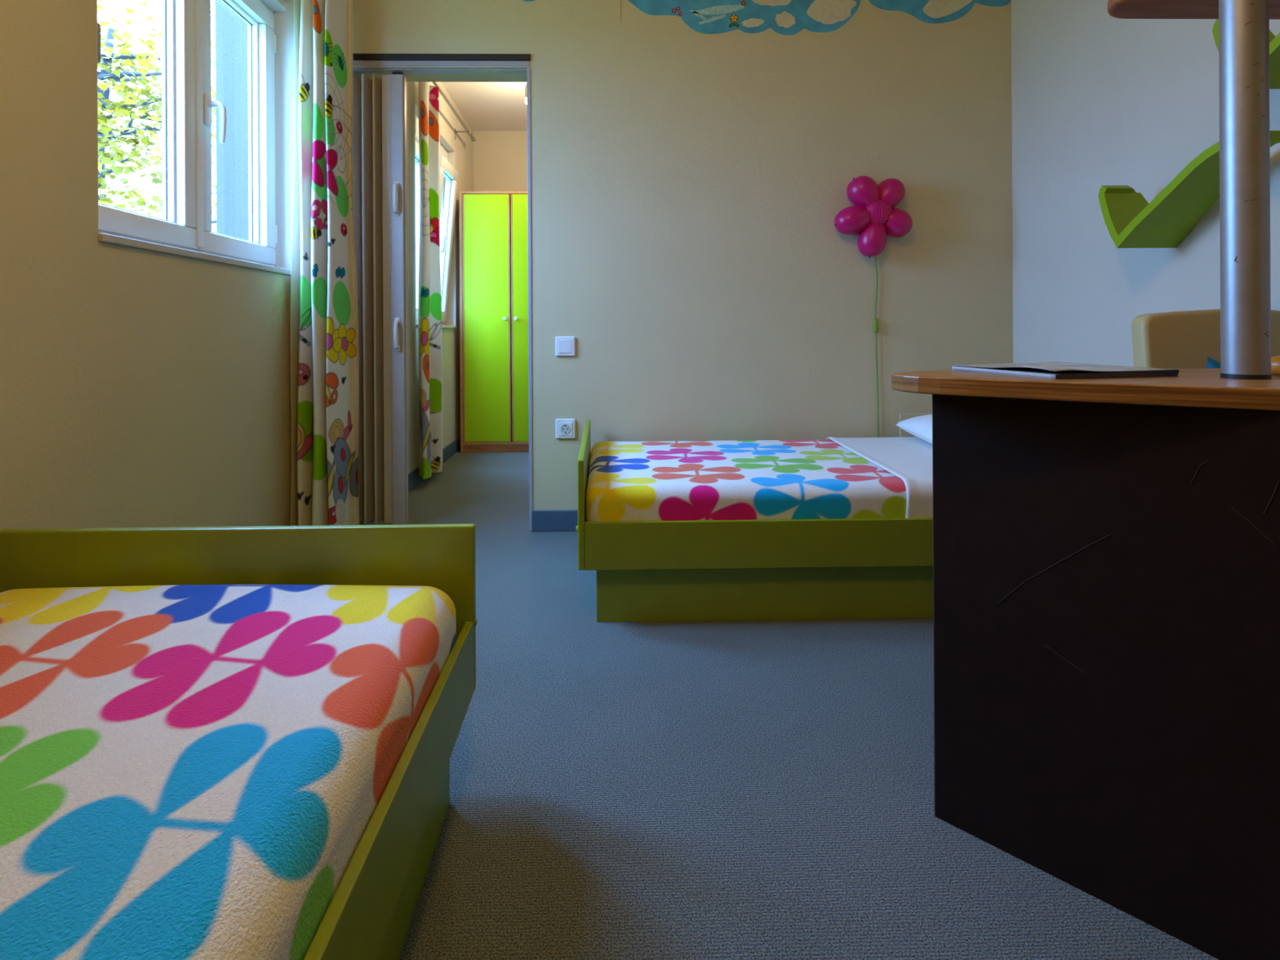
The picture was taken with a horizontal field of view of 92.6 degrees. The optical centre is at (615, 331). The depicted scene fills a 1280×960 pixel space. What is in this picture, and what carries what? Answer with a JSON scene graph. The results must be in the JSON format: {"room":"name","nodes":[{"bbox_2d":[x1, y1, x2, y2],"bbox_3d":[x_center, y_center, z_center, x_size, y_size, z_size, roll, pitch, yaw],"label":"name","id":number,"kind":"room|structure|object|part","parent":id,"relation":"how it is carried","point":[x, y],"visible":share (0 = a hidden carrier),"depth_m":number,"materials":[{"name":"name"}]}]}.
{"room":"children's bedroom","nodes":[
{"label":"children's bedroom","id":0,"kind":"room"},
{"bbox_2d":[0,0,291,530],"bbox_3d":[-1.320,-0.403,0.418,0.180,2.500,4.284,0,0,-1],"label":"wall","id":1,"kind":"structure","parent":0,"point":[140,388],"depth_m":1.47,"materials":[{"name":"paint"}]},
{"bbox_2d":[96,0,294,275],"bbox_3d":[-1.343,-0.835,1.948,0.190,1.236,0.956,0,0,-1],"label":"window","id":2,"kind":"structure","parent":1,"relation":"in","point":[184,229],"depth_m":1.99,"materials":[{"name":"white plastic"}]},
{"bbox_3d":[-1.362,-0.753,1.720,0.072,0.986,0.455,0,0,-1],"label":"sash","id":3,"kind":"part","parent":2,"relation":"part of","materials":[{"name":"white plastic"}]},
{"bbox_3d":[-1.340,-0.227,1.948,0.190,0.020,0.953,0,0,-1],"label":"sill","id":4,"kind":"part","parent":2,"relation":"part of","materials":[{"name":"plastic"}]},
{"bbox_3d":[-1.299,-0.690,1.984,0.062,0.156,0.028,0,0,-1],"label":"handle","id":5,"kind":"part","parent":2,"relation":"part of","materials":[{"name":"white plastic"}]},
{"bbox_3d":[-1.370,-0.753,2.176,0.072,0.986,0.455,0,0,-1],"label":"sash","id":6,"kind":"part","parent":2,"relation":"part of","materials":[{"name":"white plastic"}]},
{"bbox_2d":[215,0,248,240],"bbox_3d":[-1.814,-1.100,3.428,0.650,4.500,0.320,0,0,-1],"label":"wall","id":7,"kind":"structure","parent":0,"point":[231,30],"depth_m":3.26,"materials":[{"name":"blue paint"}]},
{"bbox_2d":[359,81,473,521],"bbox_3d":[-1.198,-0.384,3.865,0.150,2.460,2.306,0,0,-1],"label":"wall","id":8,"kind":"structure","parent":0,"point":[460,150],"depth_m":4.03,"materials":[{"name":"white paint"}]},
{"bbox_2d":[369,436,460,521],"bbox_3d":[-1.110,0.802,3.817,0.012,0.087,2.206,0,0,-1],"label":"baseboard","id":9,"kind":"structure","parent":8,"relation":"attached to","point":[414,477],"depth_m":3.92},
{"bbox_2d":[414,114,458,328],"bbox_3d":[-1.177,-0.644,3.854,0.190,1.248,0.908,0,0,-1],"label":"window","id":10,"kind":"structure","parent":8,"relation":"in","point":[447,205],"depth_m":4.21,"materials":[{"name":"white plastic"}]},
{"bbox_3d":[-1.209,-0.594,3.639,0.067,1.050,0.420,0,0,-1],"label":"sash","id":11,"kind":"part","parent":10,"relation":"part of","materials":[{"name":"white plastic"}]},
{"bbox_3d":[-1.229,-0.593,3.853,0.060,1.110,0.908,0,0,-1],"label":"frame","id":12,"kind":"part","parent":10,"relation":"part of","materials":[{"name":"white plastic"}]},
{"bbox_3d":[-1.188,-0.029,3.854,0.162,0.018,0.908,0,0,-1],"label":"sill","id":13,"kind":"part","parent":10,"relation":"part of","materials":[{"name":"stone"}]},
{"bbox_3d":[-1.114,-0.534,3.887,0.064,0.147,0.026,0,0,-1],"label":"handle","id":14,"kind":"part","parent":10,"relation":"part of","materials":[{"name":"white plastic"}]},
{"bbox_3d":[-1.173,-0.594,4.065,0.155,1.051,0.428,0,0,-1],"label":"sash","id":15,"kind":"part","parent":10,"relation":"part of","materials":[{"name":"white plastic"}]},
{"bbox_2d":[431,81,475,142],"bbox_3d":[-1.069,-1.392,3.827,0.118,0.075,1.291,0,0,-1],"label":"curtain rod","id":16,"kind":"object","parent":8,"relation":"attached to","point":[468,131],"visible":0.67,"depth_m":3.96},
{"bbox_2d":[417,81,443,479],"bbox_3d":[-1.041,-0.297,3.475,0.097,2.185,0.381,0,0,10],"label":"curtain","id":17,"kind":"object","parent":16,"relation":"hanging from","point":[429,299],"visible":0.98,"depth_m":3.44,"materials":[{"name":"multicoloured fabric"}]},
{"bbox_2d":[440,81,527,130],"bbox_3d":[0.045,-1.680,3.888,2.650,0.120,2.306,0,0,-1],"label":"ceiling","id":18,"kind":"structure","parent":0,"point":[485,105],"depth_m":4.33,"materials":[{"name":"white paint"}]},
{"bbox_2d":[524,81,527,103],"bbox_3d":[-0.549,-1.515,3.791,0.059,0.205,0.059,0,0,-1],"label":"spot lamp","id":19,"kind":"object","parent":18,"relation":"attached to","point":[526,86],"visible":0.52,"depth_m":3.78,"materials":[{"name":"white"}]},
{"bbox_2d":[473,130,527,191],"bbox_3d":[0.107,-0.391,4.993,2.500,2.460,0.100,0,0,-1],"label":"wall","id":20,"kind":"structure","parent":0,"point":[500,157],"depth_m":4.92,"materials":[{"name":"white paint"}]},
{"bbox_2d":[352,0,1013,510],"bbox_3d":[0.198,-0.411,2.663,3.297,2.500,0.150,0,0,-1],"label":"wall","id":21,"kind":"structure","parent":0,"point":[688,186],"depth_m":2.59,"materials":[{"name":"paint"}]},
{"bbox_2d":[352,71,408,524],"bbox_3d":[-1.025,-0.141,2.610,0.266,1.921,0.095,0,0,9],"label":"door","id":22,"kind":"structure","parent":21,"relation":"in","point":[379,105],"depth_m":2.59,"materials":[{"name":"plastic"}]},
{"bbox_3d":[-1.108,-0.137,2.622,0.004,1.901,0.065,0,0,22],"label":"panel","id":23,"kind":"part","parent":22,"relation":"part of","materials":[{"name":"plastic"}]},
{"bbox_3d":[-1.060,-0.137,2.623,0.004,1.901,0.064,0,0,20],"label":"panel","id":24,"kind":"part","parent":22,"relation":"part of","materials":[{"name":"plastic"}]},
{"bbox_3d":[-1.015,-0.137,2.624,0.004,1.901,0.064,0,0,20],"label":"panel","id":25,"kind":"part","parent":22,"relation":"part of","materials":[{"name":"plastic"}]},
{"bbox_3d":[-0.970,-0.137,2.597,0.036,1.901,0.016,0,0,-1],"label":"lead panel","id":26,"kind":"part","parent":22,"relation":"part of","materials":[{"name":"grey"}]},
{"bbox_3d":[-0.926,-0.559,2.566,0.022,0.145,0.038,0,0,-1],"label":"handle","id":27,"kind":"part","parent":22,"relation":"part of","materials":[{"name":"white plastic"}]},
{"bbox_3d":[-0.922,0.013,2.566,0.022,0.143,0.038,0,0,-1],"label":"handle","id":28,"kind":"part","parent":22,"relation":"part of","materials":[{"name":"white plastic"}]},
{"bbox_3d":[-0.922,-0.135,2.603,0.058,1.907,0.042,0,0,-1],"label":"post","id":29,"kind":"part","parent":22,"relation":"part of","materials":[{"name":"plastic"}]},
{"bbox_2d":[352,60,528,73],"bbox_3d":[-0.769,-1.121,2.593,0.806,0.032,0.054,0,0,-1],"label":"trim","id":30,"kind":"structure","parent":21,"relation":"attached to","point":[355,63],"depth_m":2.57,"materials":[{"name":"grey"}]},
{"bbox_2d":[352,53,530,61],"bbox_3d":[-0.765,-1.151,2.565,0.812,0.027,0.010,0,0,-1],"label":"trim","id":31,"kind":"structure","parent":21,"relation":"attached to","point":[356,56],"depth_m":2.56,"materials":[{"name":"black"}]},
{"bbox_2d":[527,66,533,531],"bbox_3d":[-0.364,-0.136,2.650,0.014,1.955,0.154,0,0,-1],"label":"trim","id":32,"kind":"structure","parent":21,"relation":"attached to","point":[529,206],"depth_m":2.57,"materials":[{"name":"grey metal"}]},
{"bbox_2d":[531,510,577,531],"bbox_3d":[0.675,0.793,2.590,2.058,0.087,0.012,0,0,-1],"label":"baseboard","id":33,"kind":"structure","parent":21,"relation":"attached to","point":[541,520],"depth_m":2.57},
{"bbox_2d":[555,336,575,355],"bbox_3d":[-0.214,0.063,2.573,0.083,0.083,0.015,0,0,-1],"label":"light switch","id":34,"kind":"object","parent":21,"relation":"attached to","point":[564,345],"visible":1,"depth_m":2.57,"materials":[{"name":"white plastic"}]},
{"bbox_2d":[555,418,575,438],"bbox_3d":[-0.212,0.410,2.572,0.083,0.083,0.016,0,0,-1],"label":"power socket","id":35,"kind":"object","parent":21,"relation":"attached to","point":[565,428],"visible":1,"depth_m":2.57,"materials":[{"name":"white plastic"}]},
{"bbox_2d":[627,0,861,35],"bbox_3d":[0.516,-1.455,2.593,1.060,0.395,0.005,0,0,-1],"label":"mural","id":36,"kind":"object","parent":21,"relation":"attached to","point":[784,17],"visible":1,"depth_m":2.59,"materials":[{"name":"blue"}]},
{"bbox_2d":[834,175,912,437],"bbox_3d":[1.078,-0.060,2.559,0.325,1.181,0.128,0,0,-1],"label":"wall lamp","id":37,"kind":"object","parent":21,"relation":"attached to","point":[873,215],"visible":1,"depth_m":2.52,"materials":[{"name":"pink plastic"}]},
{"bbox_2d":[873,318,878,333],"bbox_3d":[1.104,-0.024,2.594,0.018,0.060,0.016,0,0,-1],"label":"switch","id":38,"kind":"object","parent":37,"relation":"attached to","point":[875,321],"depth_m":2.59,"materials":[{"name":"green plastic"}]},
{"bbox_3d":[1.109,0.092,2.596,0.016,0.877,0.006,0,0,-1],"label":"cord","id":39,"kind":"part","parent":37,"relation":"part of","materials":[{"name":"green plastic"}]},
{"bbox_2d":[899,413,931,436],"bbox_3d":[1.289,0.411,2.604,0.160,0.120,0.006,0,0,-1],"label":"junction cover","id":40,"kind":"object","parent":21,"relation":"attached to","point":[902,416],"visible":0.29,"depth_m":2.60,"materials":[{"name":"paint"}]},
{"bbox_2d":[868,0,1010,23],"bbox_3d":[1.382,-1.447,2.610,0.622,0.265,0.004,0,0,-1],"label":"mural","id":41,"kind":"object","parent":21,"relation":"attached to","point":[931,11],"visible":1,"depth_m":2.61},
{"bbox_2d":[359,449,1218,959],"bbox_3d":[0.199,0.889,1.674,3.450,0.100,6.740,0,0,-1],"label":"floor","id":42,"kind":"structure","parent":0,"point":[747,789],"depth_m":1.10,"materials":[{"name":"carpet"}]},
{"bbox_2d":[0,524,477,959],"bbox_3d":[-0.690,0.606,0.204,0.889,0.475,1.911,0,0,-1],"label":"bed","id":43,"kind":"object","parent":42,"relation":"on","point":[369,915],"visible":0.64,"depth_m":1.14,"materials":[{"name":"paint"}]},
{"bbox_2d":[0,584,456,959],"bbox_3d":[-0.687,0.516,0.210,0.835,0.132,1.846,0,0,-1],"label":"fleece blanket","id":44,"kind":"object","parent":43,"relation":"on","point":[193,771],"visible":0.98,"depth_m":0.66,"materials":[{"name":"multicoloured fabric"}]},
{"bbox_3d":[-0.710,0.525,1.150,0.886,0.313,0.019,0,0,-1],"label":"headboard","id":45,"kind":"part","parent":43,"relation":"part of","materials":[{"name":"paint"}]},
{"bbox_3d":[-0.258,0.612,0.212,0.016,0.135,1.872,0,0,-1],"label":"rail","id":46,"kind":"part","parent":43,"relation":"part of","materials":[{"name":"paint"}]},
{"bbox_2d":[458,191,528,453],"bbox_3d":[-0.737,-0.067,4.508,0.708,1.822,0.558,0,0,-1],"label":"wardrobe","id":47,"kind":"object","parent":42,"relation":"on","point":[494,224],"visible":0.7,"depth_m":4.26,"materials":[{"name":"green wood"}]},
{"bbox_3d":[-0.901,-0.093,4.264,0.309,1.724,0.016,0,0,-1],"label":"door","id":48,"kind":"part","parent":47,"relation":"part of","materials":[{"name":"green wood"}]},
{"bbox_3d":[-0.564,-0.095,4.270,0.309,1.724,0.016,0,0,-1],"label":"door","id":49,"kind":"part","parent":47,"relation":"part of","materials":[{"name":"green wood"}]},
{"bbox_2d":[575,419,933,622],"bbox_3d":[0.789,0.598,2.151,1.821,0.475,0.804,0,0,-1],"label":"bed","id":50,"kind":"object","parent":42,"relation":"on","point":[837,568],"visible":0.32,"depth_m":1.76,"materials":[{"name":"paint"}]},
{"bbox_3d":[-0.106,0.522,2.135,0.019,0.313,0.804,0,0,-1],"label":"footboard","id":51,"kind":"part","parent":50,"relation":"part of","materials":[{"name":"paint"}]},
{"bbox_2d":[586,440,906,521],"bbox_3d":[0.443,0.509,2.148,1.074,0.134,0.776,0,0,-1],"label":"fleece blanket","id":52,"kind":"object","parent":50,"relation":"on","point":[737,479],"visible":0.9,"depth_m":1.81,"materials":[{"name":"multicoloured fabric"}]},
{"bbox_3d":[0.799,0.607,1.757,1.777,0.135,0.015,0,0,-1],"label":"rail","id":53,"kind":"part","parent":50,"relation":"part of","materials":[{"name":"paint"}]},
{"bbox_2d":[826,436,933,518],"bbox_3d":[1.251,0.495,2.162,0.849,0.134,0.787,0,0,-1],"label":"sheet","id":54,"kind":"object","parent":50,"relation":"on","point":[909,459],"visible":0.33,"depth_m":2.05,"materials":[{"name":"white fabric"}]},
{"bbox_2d":[895,413,932,444],"bbox_3d":[1.367,0.371,2.190,0.510,0.127,0.600,0,0,7],"label":"pillow","id":55,"kind":"object","parent":54,"relation":"on","point":[921,427],"visible":0.1,"depth_m":2.33,"materials":[{"name":"white fabric"}]},
{"bbox_2d":[891,0,1279,959],"bbox_3d":[1.107,0.103,0.797,1.243,1.462,0.766,0,0,-1],"label":"desk","id":56,"kind":"object","parent":42,"relation":"on","point":[1106,551],"visible":0.99,"depth_m":0.90,"materials":[{"name":"brown wood"}]},
{"bbox_2d":[951,361,1179,379],"bbox_3d":[0.765,0.064,1.060,0.238,0.018,0.217,0,0,-12],"label":"magazine","id":57,"kind":"object","parent":56,"relation":"on","point":[1054,370],"visible":1,"depth_m":0.98,"materials":[{"name":"paper"}]},
{"bbox_3d":[0.888,0.468,0.743,0.920,0.735,0.022,0,0,44],"label":"panel","id":58,"kind":"part","parent":56,"relation":"part of","materials":[{"name":"laminate"}]},
{"bbox_2d":[1107,0,1279,19],"bbox_3d":[1.321,-0.615,0.914,0.802,0.028,0.540,0,0,-1],"label":"shelf","id":59,"kind":"object","parent":56,"relation":"attached to","point":[1120,9],"depth_m":1.14,"materials":[{"name":"brown wood"}]},
{"bbox_2d":[1271,355,1279,375],"bbox_3d":[1.085,0.055,0.985,0.060,0.032,0.060,0,0,-1],"label":"ornament","id":60,"kind":"object","parent":56,"relation":"on","point":[1275,361],"visible":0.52,"depth_m":0.98,"materials":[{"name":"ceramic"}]},
{"bbox_2d":[1131,308,1279,368],"bbox_3d":[1.456,0.389,1.236,0.444,0.886,0.489,0,0,-1],"label":"chair","id":61,"kind":"object","parent":42,"relation":"on","point":[1177,340],"visible":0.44,"depth_m":1.43,"materials":[{"name":"beige wood"}]},
{"bbox_2d":[1206,355,1220,368],"bbox_3d":[1.405,0.242,1.331,0.379,0.375,0.098,0,0,-8],"label":"cushion","id":62,"kind":"object","parent":61,"relation":"on","point":[1211,362],"visible":0.02,"depth_m":1.34,"materials":[{"name":"blue fabric"}]},
{"bbox_2d":[1011,0,1279,366],"bbox_3d":[1.811,-0.420,0.475,0.150,2.500,4.284,0,0,-1],"label":"wall","id":63,"kind":"structure","parent":0,"point":[1099,99],"depth_m":2.15,"materials":[{"name":"white paint"}]},
{"bbox_2d":[1097,130,1279,248],"bbox_3d":[1.622,-0.372,1.693,0.183,0.235,0.483,0,0,-1],"label":"wall shelf","id":64,"kind":"object","parent":63,"relation":"attached to","point":[1131,221],"visible":0.77,"depth_m":1.77,"materials":[{"name":"green"}]},
{"bbox_2d":[1212,18,1279,88],"bbox_3d":[1.627,-0.712,1.328,0.183,0.235,0.483,0,0,-1],"label":"wall shelf","id":65,"kind":"object","parent":63,"relation":"attached to","point":[1274,42],"visible":0.23,"depth_m":1.47,"materials":[{"name":"green"}]},
{"bbox_3d":[0.231,-1.721,0.446,3.297,0.120,4.284,0,0,-1],"label":"ceiling","id":66,"kind":"structure","parent":0,"visible":0},
{"bbox_3d":[-1.153,-1.624,1.859,0.040,0.057,1.360,0,0,-1],"label":"track","id":67,"kind":"object","parent":66,"relation":"attached to","visible":0},
{"bbox_2d":[289,0,359,525],"bbox_3d":[-1.135,-0.397,2.361,0.225,2.397,0.187,0,0,-1],"label":"curtain","id":68,"kind":"object","parent":67,"relation":"hanging from","point":[324,323],"visible":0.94,"depth_m":2.34,"materials":[{"name":"multicoloured fabric"}]},
{"label":"outside","id":69,"kind":"structure","parent":0,"visible":0},
{"bbox_3d":[-15.905,1.251,8.711,28.500,0.050,42.000,0,0,-1],"label":"ground","id":70,"kind":"structure","parent":69,"visible":0},
{"bbox_2d":[97,0,216,227],"bbox_3d":[-5.800,-1.314,6.700,7.065,5.034,6.435,0,0,-27],"label":"maple tree","id":71,"kind":"object","parent":70,"relation":"on","point":[109,111],"visible":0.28,"depth_m":6.62,"materials":[{"name":"green plant"}]}
]}

